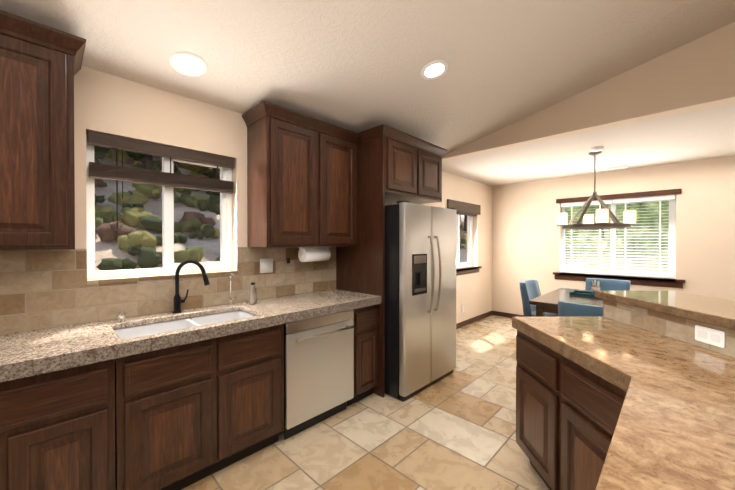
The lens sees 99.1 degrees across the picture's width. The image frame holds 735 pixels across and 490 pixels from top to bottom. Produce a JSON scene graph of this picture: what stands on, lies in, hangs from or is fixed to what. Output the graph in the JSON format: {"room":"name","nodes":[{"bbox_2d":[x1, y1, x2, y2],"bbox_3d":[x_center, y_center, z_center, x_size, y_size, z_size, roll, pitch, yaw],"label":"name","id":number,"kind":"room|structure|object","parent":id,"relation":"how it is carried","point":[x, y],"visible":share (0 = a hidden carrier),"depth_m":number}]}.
{"room":"kitchen and dining room","nodes":[
{"label":"kitchen and dining room","id":0,"kind":"room"},
{"bbox_2d":[74,66,491,323],"bbox_3d":[-0.635,0.070,3.122,0.200,2.620,8.940,0,1,44],"label":"wall","id":1,"kind":"structure","parent":0,"point":[105,103],"depth_m":2.30},
{"bbox_2d":[0,10,85,249],"bbox_3d":[-1.926,-0.516,1.389,0.371,1.080,0.994,0,1,44],"label":"upper cabinet","id":2,"kind":"object","parent":1,"relation":"attached to","point":[40,65],"visible":1,"depth_m":1.51},
{"bbox_2d":[86,133,231,278],"bbox_3d":[-1.466,-0.246,2.302,0.060,0.912,0.906,0,1,44],"label":"window","id":3,"kind":"structure","parent":1,"relation":"in","point":[169,266],"depth_m":2.28},
{"bbox_2d":[88,130,233,228],"bbox_3d":[-1.411,-0.402,2.248,0.063,0.597,0.886,0,1,44],"label":"window blind","id":4,"kind":"object","parent":3,"relation":"attached to","point":[117,173],"visible":0.94,"depth_m":2.15},
{"bbox_2d":[0,247,335,333],"bbox_3d":[-1.408,0.243,2.240,0.103,0.446,2.997,0,1,44],"label":"backsplash","id":5,"kind":"structure","parent":1,"relation":"attached to","point":[41,289],"depth_m":1.99},
{"bbox_2d":[260,258,272,272],"bbox_3d":[-0.874,0.179,2.714,0.009,0.124,0.118,0,1,44],"label":"light switch","id":6,"kind":"object","parent":1,"relation":"attached to","point":[266,265],"visible":1,"depth_m":2.71},
{"bbox_2d":[242,101,359,246],"bbox_3d":[-0.548,-0.525,2.794,0.371,1.080,0.995,0,1,44],"label":"upper cabinet","id":7,"kind":"object","parent":1,"relation":"attached to","point":[301,180],"visible":1,"depth_m":2.57},
{"bbox_2d":[297,247,330,261],"bbox_3d":[-0.486,0.083,2.889,0.124,0.136,0.313,0,1,44],"label":"paper towel holder","id":8,"kind":"object","parent":7,"relation":"attached to","point":[308,254],"visible":0.94,"depth_m":2.82},
{"bbox_2d":[336,124,447,397],"bbox_3d":[0.271,0.154,3.397,0.701,2.448,1.089,0,1,44],"label":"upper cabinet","id":9,"kind":"object","parent":1,"relation":"attached to","point":[394,165],"visible":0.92,"depth_m":2.98},
{"bbox_2d":[456,214,481,275],"bbox_3d":[1.592,-0.094,5.321,0.200,1.178,1.140,0,1,44],"label":"window","id":10,"kind":"structure","parent":1,"relation":"in","point":[469,263],"depth_m":5.46},
{"bbox_2d":[447,199,480,215],"bbox_3d":[1.614,-0.615,5.296,0.100,0.200,1.120,0,1,44],"label":"blind valance","id":11,"kind":"object","parent":10,"relation":"attached to","point":[465,208],"visible":0.79,"depth_m":5.25},
{"bbox_2d":[456,311,492,328],"bbox_3d":[1.405,1.324,5.052,0.017,0.085,2.880,0,1,44],"label":"baseboard","id":12,"kind":"structure","parent":1,"relation":"attached to","point":[479,317],"depth_m":5.51},
{"bbox_2d":[181,315,549,489],"bbox_3d":[1.792,1.447,0.751,7.000,0.100,8.940,0,1,44],"label":"floor","id":13,"kind":"structure","parent":0,"point":[455,429],"depth_m":2.19},
{"bbox_2d":[0,304,377,489],"bbox_3d":[-1.022,0.962,2.139,0.626,0.850,2.607,0,1,44],"label":"base cabinet","id":14,"kind":"object","parent":13,"relation":"on","point":[180,417],"visible":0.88,"depth_m":1.62},
{"bbox_2d":[0,289,380,382],"bbox_3d":[-1.019,0.502,2.126,0.644,0.070,2.616,0,1,44],"label":"countertop","id":15,"kind":"structure","parent":14,"relation":"on","point":[24,354],"depth_m":1.71},
{"bbox_2d":[118,312,124,321],"bbox_3d":[-1.511,0.440,1.925,0.038,0.058,0.038,0,1,44],"label":"air gap cap","id":16,"kind":"object","parent":15,"relation":"on","point":[121,316],"visible":1,"depth_m":1.91},
{"bbox_2d":[114,311,253,338],"bbox_3d":[-1.103,0.605,1.980,0.447,0.200,0.810,0,1,44],"label":"double-bowl sink","id":17,"kind":"object","parent":15,"relation":"in","point":[139,331],"visible":0.21,"depth_m":2.07},
{"bbox_2d":[172,260,209,312],"bbox_3d":[-1.214,0.284,2.154,0.223,0.367,0.185,0,1,44],"label":"gooseneck faucet","id":18,"kind":"object","parent":15,"relation":"on","point":[178,300],"visible":1,"depth_m":2.15},
{"bbox_2d":[228,273,235,305],"bbox_3d":[-1.021,0.339,2.393,0.084,0.252,0.058,0,1,44],"label":"tap","id":19,"kind":"object","parent":15,"relation":"on","point":[231,299],"visible":1,"depth_m":2.40},
{"bbox_2d":[249,282,255,303],"bbox_3d":[-0.906,0.380,2.473,0.064,0.170,0.057,0,1,44],"label":"soap pump bottle","id":20,"kind":"object","parent":15,"relation":"on","point":[252,294],"visible":1,"depth_m":2.45},
{"bbox_2d":[284,310,353,439],"bbox_3d":[-0.522,0.962,2.571,0.638,0.844,0.628,0,1,44],"label":"dishwasher","id":21,"kind":"object","parent":13,"relation":"on","point":[318,369],"visible":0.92,"depth_m":2.35},
{"bbox_2d":[385,200,455,401],"bbox_3d":[0.368,0.493,3.310,0.914,1.772,0.910,0,1,44],"label":"refrigerator","id":22,"kind":"object","parent":13,"relation":"on","point":[420,297],"visible":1,"depth_m":2.87},
{"bbox_2d":[519,279,557,316],"bbox_3d":[2.362,0.936,4.181,0.555,0.877,0.500,0,1,44],"label":"chair","id":23,"kind":"object","parent":13,"relation":"on","point":[530,289],"visible":0.44,"depth_m":4.15},
{"bbox_2d":[529,288,602,316],"bbox_3d":[2.605,0.997,3.662,0.920,0.760,1.400,0,1,44],"label":"dining table","id":24,"kind":"object","parent":13,"relation":"on","point":[547,303],"visible":0.27,"depth_m":3.49},
{"bbox_2d":[569,280,599,297],"bbox_3d":[2.696,0.520,3.808,0.360,0.190,0.260,0,1,44],"label":"caddy","id":25,"kind":"object","parent":24,"relation":"on","point":[594,288],"visible":0.65,"depth_m":3.78},
{"bbox_2d":[558,300,602,315],"bbox_3d":[2.057,0.946,2.817,0.500,0.877,0.555,0,1,44],"label":"chair","id":26,"kind":"object","parent":13,"relation":"on","point":[565,308],"visible":0.04,"depth_m":2.69},
{"bbox_2d":[585,278,629,290],"bbox_3d":[3.304,0.935,4.359,0.500,0.877,0.555,0,1,44],"label":"chair","id":27,"kind":"object","parent":13,"relation":"on","point":[612,285],"visible":0.15,"depth_m":4.49},
{"bbox_2d":[512,290,734,489],"bbox_3d":[0.570,0.857,0.439,1.724,1.085,4.390,0,1,44],"label":"kitchen island","id":28,"kind":"object","parent":13,"relation":"on","point":[631,390],"visible":1,"depth_m":1.36},
{"bbox_2d":[0,0,734,154],"bbox_3d":[0.937,-1.810,-0.143,6.600,1.506,6.100,0,1,44],"label":"ceiling","id":29,"kind":"structure","parent":0,"point":[356,66],"depth_m":2.15},
{"bbox_2d":[169,52,206,75],"bbox_3d":[-1.129,-1.139,1.982,0.210,0.050,0.210,0,1,44],"label":"recessed light","id":30,"kind":"object","parent":29,"relation":"in","point":[188,63],"visible":1,"depth_m":1.97},
{"bbox_2d":[421,60,448,79],"bbox_3d":[0.509,-1.329,2.383,0.210,0.050,0.210,0,1,44],"label":"recessed light","id":31,"kind":"object","parent":29,"relation":"in","point":[435,69],"visible":1,"depth_m":2.37},
{"bbox_2d":[442,22,734,161],"bbox_3d":[3.126,-1.845,2.088,6.600,1.466,0.150,0,1,44],"label":"wall","id":32,"kind":"structure","parent":0,"point":[697,74],"depth_m":2.72},
{"bbox_2d":[442,102,734,185],"bbox_3d":[3.980,-1.179,2.963,6.600,0.120,2.290,0,1,44],"label":"ceiling","id":33,"kind":"structure","parent":0,"point":[705,133],"depth_m":3.77},
{"bbox_2d":[557,151,635,228],"bbox_3d":[2.766,-0.664,3.814,0.759,0.920,0.759,0,1,44],"label":"dining chandelier","id":34,"kind":"object","parent":33,"relation":"hanging from","point":[629,218],"visible":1,"depth_m":3.77},
{"bbox_2d":[590,146,603,151],"bbox_3d":[2.648,-1.105,3.619,0.130,0.034,0.130,0,1,44],"label":"smoke detector","id":35,"kind":"object","parent":33,"relation":"attached to","point":[596,148],"visible":1,"depth_m":3.58},
{"bbox_2d":[601,165,627,170],"bbox_3d":[3.615,-1.122,4.590,0.300,0.016,0.160,0,1,44],"label":"ceiling vent","id":36,"kind":"object","parent":33,"relation":"in","point":[614,168],"visible":1,"depth_m":4.56},
{"bbox_2d":[492,156,734,314],"bbox_3d":[4.852,0.065,3.861,6.600,2.620,0.200,0,1,44],"label":"wall","id":37,"kind":"structure","parent":0,"point":[526,237],"depth_m":4.70},
{"bbox_2d":[493,311,523,317],"bbox_3d":[4.776,1.333,3.791,6.598,0.085,0.014,0,1,44],"label":"baseboard","id":38,"kind":"structure","parent":37,"relation":"attached to","point":[497,313],"depth_m":5.90},
{"bbox_2d":[553,189,684,287],"bbox_3d":[3.782,-0.094,4.839,1.580,1.355,0.220,0,1,44],"label":"window","id":39,"kind":"structure","parent":37,"relation":"in","point":[672,230],"depth_m":4.67},
{"bbox_2d":[561,195,674,277],"bbox_3d":[3.777,-0.120,4.835,1.376,1.160,0.063,0,1,44],"label":"window blinds","id":40,"kind":"object","parent":39,"relation":"attached to","point":[659,199],"visible":0.81,"depth_m":4.71},
{"label":"outside","id":41,"kind":"structure","parent":0,"visible":0},
{"bbox_2d":[95,155,466,270],"bbox_3d":[-2.985,-2.004,12.179,15.740,6.502,27.000,0,1,44],"label":"slope","id":42,"kind":"structure","parent":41,"point":[148,207],"depth_m":6.62},
{"bbox_2d":[565,201,668,271],"bbox_3d":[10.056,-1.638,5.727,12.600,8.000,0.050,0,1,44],"label":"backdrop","id":43,"kind":"structure","parent":41,"point":[649,210],"depth_m":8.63}
]}

